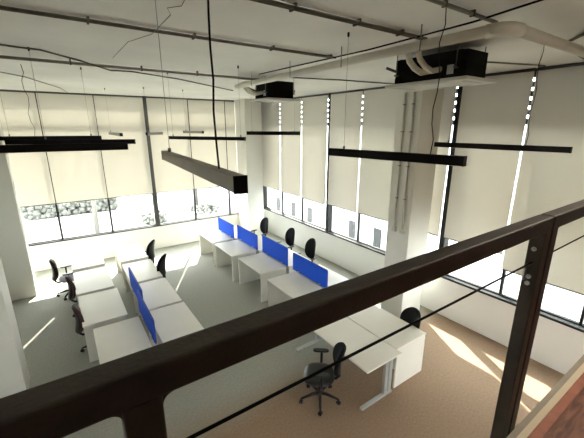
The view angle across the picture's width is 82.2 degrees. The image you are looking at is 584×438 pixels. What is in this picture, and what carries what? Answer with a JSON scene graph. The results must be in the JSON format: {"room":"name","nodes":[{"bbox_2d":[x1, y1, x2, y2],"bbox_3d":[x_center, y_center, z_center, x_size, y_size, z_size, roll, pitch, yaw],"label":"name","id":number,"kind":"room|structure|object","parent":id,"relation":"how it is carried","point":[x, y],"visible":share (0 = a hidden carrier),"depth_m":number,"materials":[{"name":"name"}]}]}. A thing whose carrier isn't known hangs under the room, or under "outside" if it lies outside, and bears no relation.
{"room":"open-plan office","nodes":[
{"label":"open-plan office","id":0,"kind":"room"},
{"bbox_2d":[29,188,269,271],"bbox_3d":[-4.575,-1.446,11.247,8.740,5.030,0.180,-10,18,-33],"label":"wall","id":1,"kind":"structure","parent":0,"point":[186,232],"depth_m":11.04,"materials":[{"name":"paint"}]},
{"bbox_2d":[28,91,159,244],"bbox_3d":[-6.238,-1.529,10.003,3.985,4.210,0.190,-10,18,-33],"label":"window","id":2,"kind":"structure","parent":1,"relation":"in","point":[154,195],"depth_m":10.68,"materials":[{"name":"metal"}]},
{"bbox_2d":[0,89,54,207],"bbox_3d":[-7.334,-1.833,8.990,1.162,3.076,0.058,-10,18,-33],"label":"roller blind","id":3,"kind":"object","parent":2,"relation":"attached to","point":[30,171],"visible":0.64,"depth_m":9.06,"materials":[{"name":"fabric"}]},
{"bbox_2d":[35,91,107,203],"bbox_3d":[-6.294,-2.023,9.682,1.314,3.076,0.058,-10,18,-33],"label":"roller blind","id":4,"kind":"object","parent":2,"relation":"attached to","point":[77,176],"visible":0.98,"depth_m":9.64,"materials":[{"name":"fabric"}]},
{"bbox_2d":[93,94,152,197],"bbox_3d":[-5.191,-2.224,10.416,1.319,3.076,0.058,-10,18,-33],"label":"roller blind","id":5,"kind":"object","parent":2,"relation":"attached to","point":[127,172],"visible":0.98,"depth_m":10.39,"materials":[{"name":"fabric"}]},
{"bbox_2d":[28,212,238,246],"bbox_3d":[-4.955,0.290,11.364,7.040,0.040,0.080,-10,18,-33],"label":"sill","id":6,"kind":"structure","parent":1,"relation":"attached to","point":[36,244],"depth_m":10.97,"materials":[{"name":"metal"}]},
{"bbox_2d":[160,100,238,223],"bbox_3d":[-3.368,-2.063,11.947,3.080,4.210,0.070,-10,18,-33],"label":"window","id":7,"kind":"structure","parent":1,"relation":"in","point":[194,199],"depth_m":12.23,"materials":[{"name":"metal"}]},
{"bbox_2d":[146,96,193,193],"bbox_3d":[-4.032,-2.436,11.187,1.275,3.076,0.058,-10,18,-33],"label":"roller blind","id":8,"kind":"object","parent":7,"relation":"attached to","point":[169,177],"visible":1,"depth_m":11.10,"materials":[{"name":"fabric"}]},
{"bbox_2d":[187,98,226,189],"bbox_3d":[-2.952,-2.634,11.905,1.290,3.076,0.058,-10,18,-33],"label":"roller blind","id":9,"kind":"object","parent":7,"relation":"attached to","point":[200,110],"visible":0.69,"depth_m":11.79,"materials":[{"name":"fabric"}]},
{"bbox_2d":[224,100,236,171],"bbox_3d":[-2.244,-2.763,12.376,0.370,3.076,0.058,-10,18,-33],"label":"roller blind","id":10,"kind":"object","parent":7,"relation":"attached to","point":[229,104],"visible":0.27,"depth_m":12.26,"materials":[{"name":"fabric"}]},
{"bbox_2d":[0,214,553,437],"bbox_3d":[-0.172,0.964,0.834,3.380,1.500,0.109,-10,18,-33],"label":"railing","id":11,"kind":"object","parent":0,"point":[133,388],"visible":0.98,"depth_m":0.69,"materials":[{"name":"brown metal"}]},
{"bbox_2d":[186,262,532,437],"bbox_3d":[-0.191,0.451,0.708,3.245,0.008,0.008,-10,18,-33],"label":"cable","id":12,"kind":"object","parent":11,"relation":"attached to","point":[288,387],"visible":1,"depth_m":0.90,"materials":[{"name":"black metal"}]},
{"bbox_2d":[12,231,563,437],"bbox_3d":[-0.015,2.798,5.577,8.760,0.150,16.450,-10,18,-33],"label":"floor","id":13,"kind":"structure","parent":0,"point":[455,391],"depth_m":5.64,"materials":[{"name":"carpet"}]},
{"bbox_2d":[0,257,29,397],"bbox_3d":[-4.559,0.363,4.662,0.610,5.030,0.520,-10,18,-33],"label":"column","id":14,"kind":"structure","parent":13,"relation":"on","point":[14,372],"depth_m":5.07,"materials":[{"name":"paint"}]},
{"bbox_2d":[0,120,37,300],"bbox_3d":[-6.810,-0.500,7.804,0.605,5.030,0.500,-10,18,-33],"label":"column","id":15,"kind":"structure","parent":13,"relation":"on","point":[15,255],"depth_m":7.94,"materials":[{"name":"paint"}]},
{"bbox_2d":[49,259,74,300],"bbox_3d":[-5.594,1.425,8.366,0.657,1.020,0.655,-12,19,-37],"label":"office chair","id":16,"kind":"object","parent":13,"relation":"on","point":[55,273],"visible":0.7,"depth_m":8.16,"materials":[{"name":"black plastic"}]},
{"bbox_2d":[65,275,77,316],"bbox_3d":[-4.606,1.669,7.476,0.657,1.020,0.655,-13,20,-39],"label":"office chair","id":17,"kind":"object","parent":13,"relation":"on","point":[72,293],"visible":0.39,"depth_m":7.15,"materials":[{"name":"black fabric"}]},
{"bbox_2d":[72,304,86,351],"bbox_3d":[-3.693,1.992,6.303,0.657,1.020,0.655,-12,19,-37],"label":"office chair","id":18,"kind":"object","parent":13,"relation":"on","point":[79,318],"visible":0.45,"depth_m":5.98,"materials":[{"name":"black fabric"}]},
{"bbox_2d":[70,250,104,271],"bbox_3d":[-5.387,1.416,8.907,0.700,0.750,1.200,-10,18,-33],"label":"desk","id":19,"kind":"object","parent":13,"relation":"on","point":[92,259],"visible":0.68,"depth_m":8.65,"materials":[{"name":"laminate"}]},
{"bbox_2d":[73,266,113,304],"bbox_3d":[-4.554,1.734,7.751,0.710,0.750,1.320,-10,18,-33],"label":"desk","id":20,"kind":"object","parent":13,"relation":"on","point":[90,281],"visible":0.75,"depth_m":7.53,"materials":[{"name":"laminate"}]},
{"bbox_2d":[78,288,127,362],"bbox_3d":[-3.716,2.039,6.639,0.720,0.750,1.290,-10,18,-33],"label":"desk","id":21,"kind":"object","parent":13,"relation":"on","point":[103,308],"visible":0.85,"depth_m":6.27,"materials":[{"name":"laminate"}]},
{"bbox_2d":[93,316,151,363],"bbox_3d":[-2.753,2.341,5.540,0.730,0.750,1.300,-10,18,-33],"label":"desk","id":22,"kind":"object","parent":13,"relation":"on","point":[116,340],"visible":0.38,"depth_m":5.48,"materials":[{"name":"laminate"}]},
{"bbox_2d":[137,290,156,343],"bbox_3d":[-2.518,1.671,5.782,0.050,0.485,1.230,-10,18,-33],"label":"divider","id":23,"kind":"object","parent":22,"relation":"attached to","point":[146,315],"visible":1,"depth_m":5.62,"materials":[{"name":"blue fabric"}]},
{"bbox_2d":[114,244,147,287],"bbox_3d":[-4.479,1.284,9.388,0.680,0.750,1.230,-10,18,-33],"label":"desk","id":24,"kind":"object","parent":13,"relation":"on","point":[132,253],"visible":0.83,"depth_m":9.20,"materials":[{"name":"laminate"}]},
{"bbox_2d":[122,259,162,312],"bbox_3d":[-3.653,1.601,8.233,0.680,0.750,1.280,-10,18,-33],"label":"desk","id":25,"kind":"object","parent":13,"relation":"on","point":[143,271],"visible":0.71,"depth_m":8.11,"materials":[{"name":"laminate"}]},
{"bbox_2d":[145,239,154,262],"bbox_3d":[-4.104,1.110,9.306,0.684,1.130,0.655,1,15,2],"label":"office chair","id":26,"kind":"object","parent":13,"relation":"on","point":[149,251],"visible":0.41,"depth_m":9.13,"materials":[{"name":"black fabric"}]},
{"bbox_2d":[135,278,181,343],"bbox_3d":[-2.850,1.900,7.144,0.680,0.750,1.270,-10,18,-33],"label":"desk","id":27,"kind":"object","parent":13,"relation":"on","point":[159,293],"visible":0.46,"depth_m":6.95,"materials":[{"name":"laminate"}]},
{"bbox_2d":[128,267,142,298],"bbox_3d":[-3.153,1.399,6.771,0.050,0.485,1.280,-10,18,-33],"label":"divider","id":28,"kind":"object","parent":27,"relation":"attached to","point":[134,283],"visible":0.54,"depth_m":6.80,"materials":[{"name":"blue fabric"}]},
{"bbox_2d":[156,253,165,277],"bbox_3d":[-3.402,1.393,8.274,0.684,1.130,0.655,1,15,2],"label":"office chair","id":29,"kind":"object","parent":13,"relation":"on","point":[160,266],"visible":0.32,"depth_m":8.09,"materials":[{"name":"black fabric"}]},
{"bbox_2d":[150,302,203,346],"bbox_3d":[-2.068,2.198,6.060,0.690,0.750,1.310,-10,18,-33],"label":"desk","id":30,"kind":"object","parent":13,"relation":"on","point":[174,321],"visible":0.32,"depth_m":5.98,"materials":[{"name":"laminate"}]},
{"bbox_2d":[199,230,232,265],"bbox_3d":[-2.455,0.900,10.787,0.660,0.750,1.200,-10,18,-33],"label":"desk","id":31,"kind":"object","parent":13,"relation":"on","point":[208,239],"visible":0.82,"depth_m":10.82,"materials":[{"name":"laminate"}]},
{"bbox_2d":[220,226,239,239],"bbox_3d":[-1.838,0.787,11.198,0.700,0.750,1.200,-10,18,-33],"label":"desk","id":32,"kind":"object","parent":13,"relation":"on","point":[235,227],"visible":0.16,"depth_m":10.94,"materials":[{"name":"laminate"}]},
{"bbox_2d":[218,217,233,238],"bbox_3d":[-2.132,0.292,10.801,0.050,0.485,1.200,-10,18,-33],"label":"divider","id":33,"kind":"object","parent":32,"relation":"attached to","point":[224,226],"visible":0.88,"depth_m":10.73,"materials":[{"name":"blue fabric"}]},
{"bbox_2d":[215,239,256,281],"bbox_3d":[-1.648,1.177,9.777,0.760,0.750,1.200,-10,18,-33],"label":"desk","id":34,"kind":"object","parent":13,"relation":"on","point":[227,253],"visible":0.83,"depth_m":9.66,"materials":[{"name":"laminate"}]},
{"bbox_2d":[234,99,263,235],"bbox_3d":[-1.599,-1.824,12.623,0.660,5.030,0.850,-10,18,-33],"label":"column","id":35,"kind":"structure","parent":13,"relation":"on","point":[249,152],"depth_m":12.24,"materials":[{"name":"paint"}]},
{"bbox_2d":[242,235,264,253],"bbox_3d":[-0.990,1.057,10.216,0.700,0.750,1.200,-10,18,-33],"label":"desk","id":36,"kind":"object","parent":13,"relation":"on","point":[259,250],"visible":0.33,"depth_m":9.90,"materials":[{"name":"laminate"}]},
{"bbox_2d":[237,225,257,249],"bbox_3d":[-1.329,0.544,9.882,0.050,0.485,1.280,-10,18,-33],"label":"divider","id":37,"kind":"object","parent":36,"relation":"attached to","point":[243,234],"visible":0.88,"depth_m":9.80,"materials":[{"name":"blue fabric"}]},
{"bbox_2d":[251,217,267,235],"bbox_3d":[-1.126,0.554,11.328,0.648,1.130,0.640,1,15,3],"label":"office chair","id":38,"kind":"object","parent":13,"relation":"on","point":[264,222],"visible":0.56,"depth_m":11.42,"materials":[{"name":"black fabric"}]},
{"bbox_2d":[238,253,286,301],"bbox_3d":[-0.784,1.476,8.689,0.740,0.750,1.220,-10,18,-33],"label":"desk","id":39,"kind":"object","parent":13,"relation":"on","point":[261,266],"visible":0.89,"depth_m":8.53,"materials":[{"name":"laminate"}]},
{"bbox_2d":[278,228,294,249],"bbox_3d":[-0.241,0.875,10.159,0.648,1.130,0.640,1,15,3],"label":"office chair","id":40,"kind":"object","parent":13,"relation":"on","point":[290,233],"visible":0.53,"depth_m":10.25,"materials":[{"name":"black fabric"}]},
{"bbox_2d":[265,249,310,273],"bbox_3d":[-0.134,1.357,9.121,0.700,0.750,1.220,-10,18,-33],"label":"desk","id":41,"kind":"object","parent":13,"relation":"on","point":[289,269],"visible":0.2,"depth_m":8.72,"materials":[{"name":"laminate"}]},
{"bbox_2d":[262,235,287,265],"bbox_3d":[-0.459,0.826,8.761,0.050,0.535,1.250,-10,18,-33],"label":"divider","id":42,"kind":"object","parent":41,"relation":"attached to","point":[272,248],"visible":0.91,"depth_m":8.69,"materials":[{"name":"blue fabric"}]},
{"bbox_2d":[267,272,321,306],"bbox_3d":[0.099,1.815,7.455,0.780,0.750,1.230,-10,18,-33],"label":"desk","id":43,"kind":"object","parent":13,"relation":"on","point":[282,288],"visible":0.42,"depth_m":7.53,"materials":[{"name":"laminate"}]},
{"bbox_2d":[293,253,327,287],"bbox_3d":[0.391,1.170,7.606,0.050,0.485,1.280,-10,18,-33],"label":"divider","id":44,"kind":"object","parent":43,"relation":"attached to","point":[309,269],"visible":0.86,"depth_m":7.52,"materials":[{"name":"blue fabric"}]},
{"bbox_2d":[298,238,315,261],"bbox_3d":[0.324,1.139,9.201,0.647,1.130,0.639,1,15,4],"label":"office chair","id":45,"kind":"object","parent":13,"relation":"on","point":[310,246],"visible":0.41,"depth_m":9.27,"materials":[{"name":"black fabric"}]},
{"bbox_2d":[299,342,345,415],"bbox_3d":[0.462,2.341,5.098,0.684,0.985,0.655,1,15,4],"label":"office chair","id":46,"kind":"object","parent":13,"relation":"on","point":[324,379],"visible":0.92,"depth_m":5.09,"materials":[{"name":"black plastic"}]},
{"bbox_2d":[301,264,348,287],"bbox_3d":[0.765,1.693,7.898,0.700,0.750,1.230,-10,18,-33],"label":"desk","id":47,"kind":"object","parent":13,"relation":"on","point":[333,277],"visible":0.13,"depth_m":7.73,"materials":[{"name":"laminate"}]},
{"bbox_2d":[295,317,401,410],"bbox_3d":[0.848,2.272,5.792,0.755,0.750,1.880,-10,18,-33],"label":"desk","id":48,"kind":"object","parent":13,"relation":"on","point":[355,337],"visible":0.8,"depth_m":5.30,"materials":[{"name":"laminate"}]},
{"bbox_2d":[347,305,425,387],"bbox_3d":[1.499,2.163,6.189,0.745,0.750,1.620,-10,18,-33],"label":"desk","id":49,"kind":"object","parent":13,"relation":"on","point":[410,341],"visible":0.45,"depth_m":5.66,"materials":[{"name":"laminate"}]},
{"bbox_2d":[400,307,420,328],"bbox_3d":[1.930,2.107,5.951,0.684,0.985,0.655,-8,17,-26],"label":"office chair","id":50,"kind":"object","parent":13,"relation":"on","point":[409,315],"visible":0.19,"depth_m":5.98,"materials":[{"name":"black plastic"}]},
{"bbox_2d":[381,88,443,317],"bbox_3d":[2.470,-0.282,7.012,0.670,5.030,0.550,-10,18,-33],"label":"column","id":51,"kind":"structure","parent":13,"relation":"on","point":[400,247],"depth_m":6.69,"materials":[{"name":"paint"}]},
{"bbox_2d":[392,93,405,231],"bbox_3d":[2.131,-1.060,6.651,0.050,2.720,0.090,-10,18,-33],"label":"conduit","id":52,"kind":"object","parent":51,"relation":"attached to","point":[404,104],"visible":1,"depth_m":6.65,"materials":[{"name":"beige plastic"}]},
{"bbox_2d":[399,92,414,233],"bbox_3d":[2.241,-1.017,6.496,0.050,2.720,0.090,-10,18,-33],"label":"conduit","id":53,"kind":"object","parent":51,"relation":"attached to","point":[401,230],"visible":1,"depth_m":6.49,"materials":[{"name":"beige plastic"}]},
{"bbox_2d":[0,0,583,99],"bbox_3d":[-0.058,-2.286,4.244,8.760,0.300,16.600,-10,18,-33],"label":"ceiling","id":54,"kind":"structure","parent":0,"point":[246,21],"depth_m":3.74,"materials":[{"name":"paint"}]},
{"bbox_2d":[0,72,67,92],"bbox_3d":[-5.445,-2.898,7.114,0.446,0.018,4.629,-4,16,-13],"label":"conduit","id":55,"kind":"object","parent":54,"relation":"attached to","point":[0,72],"visible":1,"depth_m":6.63,"materials":[{"name":"grey metal"}]},
{"bbox_2d":[0,64,101,140],"bbox_3d":[-3.951,-1.844,5.351,1.464,1.141,0.057,-5,16,-19],"label":"pendant lamp","id":56,"kind":"object","parent":54,"relation":"hanging from","point":[2,138],"visible":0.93,"depth_m":5.42,"materials":[{"name":"black metal"}]},
{"bbox_2d":[0,143,127,152],"bbox_3d":[-2.488,-1.272,3.347,1.406,1.180,0.062,-8,17,-27],"label":"pendant lamp","id":57,"kind":"object","parent":54,"relation":"hanging from","point":[30,148],"visible":1,"depth_m":3.50,"materials":[{"name":"black metal"}]},
{"bbox_2d":[20,150,102,152],"bbox_3d":[-2.488,-0.706,3.502,1.380,0.006,0.044,-8,17,-27],"label":"diffuser","id":58,"kind":"object","parent":57,"relation":"attached to","point":[21,151],"depth_m":3.46,"materials":[{"name":"white plastic"}]},
{"bbox_2d":[4,47,135,144],"bbox_3d":[-2.881,-1.534,4.242,1.566,1.150,0.052,-2,15,-7],"label":"pendant lamp","id":59,"kind":"object","parent":54,"relation":"hanging from","point":[63,141],"visible":0.96,"depth_m":4.35,"materials":[{"name":"black metal"}]},
{"bbox_2d":[104,88,122,136],"bbox_3d":[-4.159,-2.506,7.728,0.062,1.122,2.192,-10,18,-32],"label":"pendant lamp","id":60,"kind":"object","parent":54,"relation":"hanging from","point":[110,132],"visible":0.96,"depth_m":7.68,"materials":[{"name":"grey metal"}]},
{"bbox_2d":[0,44,232,90],"bbox_3d":[-2.607,-2.467,5.706,0.386,0.107,6.576,6,17,21],"label":"conduit","id":61,"kind":"object","parent":54,"relation":"attached to","point":[0,44],"visible":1,"depth_m":4.82,"materials":[{"name":"grey metal"}]},
{"bbox_2d":[0,55,259,79],"bbox_3d":[-2.648,-2.329,5.113,5.060,0.074,0.057,-10,18,-33],"label":"conduit","id":62,"kind":"object","parent":54,"relation":"attached to","point":[70,62],"visible":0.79,"depth_m":5.11,"materials":[{"name":"grey metal"}]},
{"bbox_2d":[113,0,184,57],"bbox_3d":[-1.581,-1.877,3.494,0.083,0.074,2.963,-11,19,-36],"label":"cable","id":63,"kind":"object","parent":54,"relation":"attached to","point":[184,0],"visible":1,"depth_m":3.03,"materials":[{"name":"rubber"}]},
{"bbox_2d":[143,87,162,134],"bbox_3d":[-3.570,-2.731,8.570,0.052,1.132,0.845,1,15,4],"label":"pendant lamp","id":64,"kind":"object","parent":54,"relation":"hanging from","point":[148,132],"visible":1,"depth_m":8.54,"materials":[{"name":"grey metal"}]},
{"bbox_2d":[0,5,335,58],"bbox_3d":[-1.421,-1.821,3.207,4.840,0.045,0.096,-10,18,-33],"label":"conduit","id":65,"kind":"object","parent":54,"relation":"attached to","point":[87,19],"visible":0.9,"depth_m":3.19,"materials":[{"name":"grey metal"}]},
{"bbox_2d":[182,90,203,133],"bbox_3d":[-2.557,-2.741,8.524,0.052,1.090,1.047,-14,21,-41],"label":"pendant lamp","id":66,"kind":"object","parent":54,"relation":"hanging from","point":[196,132],"visible":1,"depth_m":8.57,"materials":[{"name":"grey metal"}]},
{"bbox_2d":[155,0,247,194],"bbox_3d":[-0.597,-0.852,1.816,0.057,1.180,1.620,-9,18,-29],"label":"pendant lamp","id":67,"kind":"object","parent":54,"relation":"hanging from","point":[234,182],"visible":1,"depth_m":1.46,"materials":[{"name":"black metal"}]},
{"bbox_2d":[167,66,245,140],"bbox_3d":[-1.510,-1.934,5.702,1.613,1.150,0.053,7,17,23],"label":"pendant lamp","id":68,"kind":"object","parent":54,"relation":"hanging from","point":[240,138],"visible":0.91,"depth_m":5.82,"materials":[{"name":"black metal"}]},
{"bbox_2d":[241,81,300,102],"bbox_3d":[-0.464,-2.562,6.637,1.045,0.436,0.740,-10,18,-33],"label":"air conditioner","id":69,"kind":"object","parent":54,"relation":"attached to","point":[276,91],"visible":0.85,"depth_m":6.49,"materials":[{"name":"metal"}]},
{"bbox_2d":[246,90,299,134],"bbox_3d":[-0.518,-2.862,9.071,1.497,1.145,0.063,2,16,9],"label":"pendant lamp","id":70,"kind":"object","parent":54,"relation":"hanging from","point":[294,132],"visible":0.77,"depth_m":9.18,"materials":[{"name":"black metal"}]},
{"bbox_2d":[249,0,427,39],"bbox_3d":[-0.632,-1.546,2.206,4.960,0.045,0.091,-10,18,-33],"label":"conduit","id":71,"kind":"object","parent":54,"relation":"attached to","point":[291,7],"visible":0.89,"depth_m":2.85,"materials":[{"name":"grey metal"}]},
{"bbox_2d":[293,77,394,83],"bbox_3d":[1.025,-2.812,6.801,2.855,0.024,0.117,-7,17,-23],"label":"conduit","id":72,"kind":"object","parent":54,"relation":"attached to","point":[293,77],"visible":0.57,"depth_m":6.73,"materials":[{"name":"grey metal"}]},
{"bbox_2d":[327,8,466,166],"bbox_3d":[0.939,-1.192,3.188,0.067,1.251,1.521,-13,20,-40],"label":"pendant lamp","id":73,"kind":"object","parent":54,"relation":"hanging from","point":[437,159],"visible":0.98,"depth_m":3.14,"materials":[{"name":"black metal"}]},
{"bbox_2d":[329,155,461,166],"bbox_3d":[0.939,-0.592,3.353,0.049,0.006,1.495,-13,20,-40],"label":"diffuser","id":74,"kind":"object","parent":73,"relation":"attached to","point":[352,156],"depth_m":3.18,"materials":[{"name":"white plastic"}]},
{"bbox_2d":[259,0,543,74],"bbox_3d":[0.770,-2.054,4.079,0.171,0.038,4.703,-10,18,-32],"label":"cable","id":75,"kind":"object","parent":54,"relation":"attached to","point":[536,1],"visible":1,"depth_m":3.33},
{"bbox_2d":[235,21,583,88],"bbox_3d":[1.700,-2.348,5.469,3.506,0.230,5.027,-10,18,-33],"label":"duct","id":76,"kind":"object","parent":54,"relation":"hanging from","point":[516,29],"visible":1,"depth_m":3.16,"materials":[{"name":"metal"}]},
{"bbox_2d":[385,43,496,90],"bbox_3d":[1.740,-1.888,4.166,0.965,0.426,1.140,-10,18,-33],"label":"air conditioner","id":77,"kind":"object","parent":54,"relation":"attached to","point":[464,66],"visible":0.97,"depth_m":3.93,"materials":[{"name":"metal"}]},
{"bbox_2d":[425,0,497,22],"bbox_3d":[-0.219,-1.386,1.629,4.960,0.047,0.042,-10,18,-33],"label":"conduit","id":78,"kind":"object","parent":54,"relation":"attached to","point":[443,3],"visible":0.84,"depth_m":2.67,"materials":[{"name":"grey metal"}]},
{"bbox_2d":[434,48,572,152],"bbox_3d":[2.571,-1.467,4.114,0.063,1.210,1.575,-12,19,-37],"label":"pendant lamp","id":79,"kind":"object","parent":54,"relation":"hanging from","point":[530,148],"visible":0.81,"depth_m":4.08,"materials":[{"name":"black metal"}]},
{"bbox_2d":[444,147,555,152],"bbox_3d":[2.571,-0.887,4.273,0.044,0.006,1.549,-12,19,-37],"label":"diffuser","id":80,"kind":"object","parent":79,"relation":"attached to","point":[487,148],"depth_m":4.10,"materials":[{"name":"white plastic"}]},
{"bbox_2d":[487,61,545,66],"bbox_3d":[2.732,-2.281,4.868,2.422,0.024,0.222,-3,16,-10],"label":"conduit","id":81,"kind":"object","parent":54,"relation":"attached to","point":[487,61],"visible":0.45,"depth_m":5.00,"materials":[{"name":"grey metal"}]},
{"bbox_2d":[568,33,583,59],"bbox_3d":[3.387,-2.019,3.916,0.404,0.032,2.666,11,19,34],"label":"conduit","id":82,"kind":"object","parent":54,"relation":"attached to","point":[582,34],"visible":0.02,"depth_m":3.54,"materials":[{"name":"grey metal"}]},
{"bbox_2d":[264,209,583,374],"bbox_3d":[3.363,-0.301,7.079,0.180,5.030,15.950,-10,18,-33],"label":"wall","id":83,"kind":"structure","parent":0,"point":[557,346],"depth_m":7.06,"materials":[{"name":"paint"}]},
{"bbox_2d":[263,93,332,231],"bbox_3d":[0.054,-2.030,11.629,0.245,4.105,4.095,-10,18,-33],"label":"window","id":84,"kind":"structure","parent":83,"relation":"in","point":[329,209],"depth_m":10.47,"materials":[{"name":"metal"}]},
{"bbox_2d":[261,102,279,190],"bbox_3d":[-0.781,-2.719,12.462,0.058,3.206,1.305,-10,18,-33],"label":"roller blind","id":85,"kind":"object","parent":84,"relation":"attached to","point":[270,112],"visible":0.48,"depth_m":12.42,"materials":[{"name":"fabric"}]},
{"bbox_2d":[280,96,301,196],"bbox_3d":[-0.040,-2.425,11.429,0.058,3.226,1.245,-10,18,-33],"label":"roller blind","id":86,"kind":"object","parent":84,"relation":"attached to","point":[290,112],"visible":0.84,"depth_m":11.40,"materials":[{"name":"fabric"}]},
{"bbox_2d":[301,93,328,204],"bbox_3d":[0.686,-2.137,10.417,0.058,3.246,1.250,-10,18,-33],"label":"roller blind","id":87,"kind":"object","parent":84,"relation":"attached to","point":[314,107],"visible":1,"depth_m":10.36,"materials":[{"name":"fabric"}]},
{"bbox_2d":[330,86,462,251],"bbox_3d":[2.297,-1.169,8.494,0.245,4.105,3.855,-10,18,-33],"label":"window","id":88,"kind":"structure","parent":83,"relation":"in","point":[443,242],"depth_m":7.02,"materials":[{"name":"metal"}]},
{"bbox_2d":[328,89,363,212],"bbox_3d":[1.455,-1.856,9.338,0.058,3.216,1.220,-10,18,-33],"label":"roller blind","id":89,"kind":"object","parent":88,"relation":"attached to","point":[343,171],"visible":0.98,"depth_m":9.28,"materials":[{"name":"fabric"}]},
{"bbox_2d":[357,86,397,221],"bbox_3d":[2.164,-1.583,8.346,0.058,3.216,1.222,-10,18,-33],"label":"roller blind","id":90,"kind":"object","parent":88,"relation":"attached to","point":[379,103],"visible":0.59,"depth_m":8.36,"materials":[{"name":"fabric"}]},
{"bbox_2d":[428,87,456,235],"bbox_3d":[2.869,-1.308,7.363,0.058,3.226,1.200,-10,18,-33],"label":"roller blind","id":91,"kind":"object","parent":88,"relation":"attached to","point":[449,96],"visible":0.29,"depth_m":6.99,"materials":[{"name":"fabric"}]},
{"bbox_2d":[264,208,583,332],"bbox_3d":[2.188,0.798,9.148,0.220,0.045,11.690,-10,18,-33],"label":"sill","id":92,"kind":"structure","parent":83,"relation":"attached to","point":[506,300],"depth_m":6.95,"materials":[{"name":"paint"}]},
{"bbox_2d":[447,68,583,326],"bbox_3d":[4.465,-0.337,5.464,0.245,4.105,3.790,-10,18,-33],"label":"window","id":93,"kind":"structure","parent":83,"relation":"in","point":[580,323],"depth_m":5.99,"materials":[{"name":"metal"}]},
{"bbox_2d":[444,68,535,253],"bbox_3d":[3.615,-1.022,6.320,0.058,3.226,1.177,-10,18,-33],"label":"roller blind","id":94,"kind":"object","parent":93,"relation":"attached to","point":[481,191],"visible":0.8,"depth_m":6.22,"materials":[{"name":"fabric"}]},
{"bbox_2d":[501,62,583,295],"bbox_3d":[4.321,-0.611,5.372,0.058,3.516,1.247,-10,18,-33],"label":"roller blind","id":95,"kind":"object","parent":93,"relation":"attached to","point":[546,181],"visible":0.78,"depth_m":5.39,"materials":[{"name":"fabric"}]},
{"bbox_2d":[508,199,583,434],"bbox_3d":[2.759,0.428,2.784,3.738,1.500,0.109,-10,18,-33],"label":"railing","id":96,"kind":"object","parent":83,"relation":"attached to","point":[571,212],"visible":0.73,"depth_m":1.71,"materials":[{"name":"brown metal"}]},
{"bbox_2d":[553,235,583,251],"bbox_3d":[2.758,-0.088,2.670,3.610,0.007,0.007,-10,18,-33],"label":"cable","id":97,"kind":"object","parent":96,"relation":"attached to","point":[583,235],"visible":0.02,"depth_m":1.83,"materials":[{"name":"black metal"}]},
{"bbox_2d":[516,363,583,437],"bbox_3d":[1.808,1.205,2.215,8.160,0.302,0.034,-10,18,-33],"label":"trim","id":98,"kind":"structure","parent":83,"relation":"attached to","point":[546,409],"depth_m":2.00,"materials":[{"name":"beige paint"}]},
{"bbox_2d":[527,372,583,437],"bbox_3d":[1.831,1.213,2.183,8.160,0.304,0.047,-10,18,-33],"label":"trim","id":99,"kind":"structure","parent":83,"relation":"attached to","point":[569,396],"depth_m":1.96,"materials":[{"name":"red wood"}]},
{"bbox_2d":[506,355,583,437],"bbox_3d":[1.783,1.283,2.275,8.160,0.360,0.043,-10,18,-33],"label":"trim","id":100,"kind":"structure","parent":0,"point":[564,379],"depth_m":2.10,"materials":[{"name":"brown wood"}]},
{"bbox_2d":[543,388,583,437],"bbox_3d":[3.152,1.722,0.337,8.160,0.300,4.605,-10,18,-33],"label":"floor","id":101,"kind":"structure","parent":0,"point":[570,424],"depth_m":1.88,"materials":[{"name":"brown wood"}]},
{"label":"outside","id":102,"kind":"structure","parent":0,"visible":0},
{"bbox_2d":[22,187,232,224],"bbox_3d":[-12.920,-1.507,28.139,130.000,0.200,120.000,-10,18,-33],"label":"ground","id":103,"kind":"structure","parent":102,"point":[140,202],"depth_m":27.51,"materials":[{"name":"white"}]},
{"bbox_2d":[20,198,118,220],"bbox_3d":[-15.377,-0.866,23.429,5.835,1.245,1.458,-10,18,-33],"label":"hedge","id":104,"kind":"object","parent":103,"relation":"on","point":[65,209],"visible":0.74,"depth_m":22.77,"materials":[{"name":"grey plant"}]},
{"bbox_2d":[91,200,99,232],"bbox_3d":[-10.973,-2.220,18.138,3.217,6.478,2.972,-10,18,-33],"label":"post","id":105,"kind":"object","parent":103,"relation":"on","point":[93,202],"visible":0.02,"depth_m":18.54,"materials":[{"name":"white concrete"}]},
{"bbox_2d":[140,209,167,224],"bbox_3d":[-8.591,-0.069,20.923,1.489,0.948,1.336,-10,18,-33],"label":"shrub","id":106,"kind":"object","parent":103,"relation":"on","point":[149,219],"visible":0.83,"depth_m":20.64,"materials":[{"name":"green plant"}]},
{"bbox_2d":[190,201,219,214],"bbox_3d":[-6.176,-0.741,23.727,1.790,0.748,1.217,-10,18,-33],"label":"shrub","id":107,"kind":"object","parent":103,"relation":"on","point":[212,207],"visible":0.95,"depth_m":23.59,"materials":[{"name":"green plant"}]},
{"bbox_2d":[217,125,583,323],"bbox_3d":[3.166,-1.644,16.932,0.350,6.000,36.000,-10,18,-33],"label":"building","id":108,"kind":"structure","parent":103,"relation":"on","point":[373,231],"depth_m":13.52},
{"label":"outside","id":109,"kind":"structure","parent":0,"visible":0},
{"bbox_2d":[24,198,237,242],"bbox_3d":[-9.371,-0.251,23.149,130.000,0.020,4.500,-10,18,-33],"label":"road","id":110,"kind":"structure","parent":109,"point":[44,231],"depth_m":21.61,"materials":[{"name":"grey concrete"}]},
{"bbox_2d":[195,189,198,205],"bbox_3d":[-7.342,-4.844,24.885,2.764,7.963,3.219,13,20,40],"label":"tree","id":111,"kind":"object","parent":110,"relation":"on","point":[196,190],"visible":0.02,"depth_m":25.67,"materials":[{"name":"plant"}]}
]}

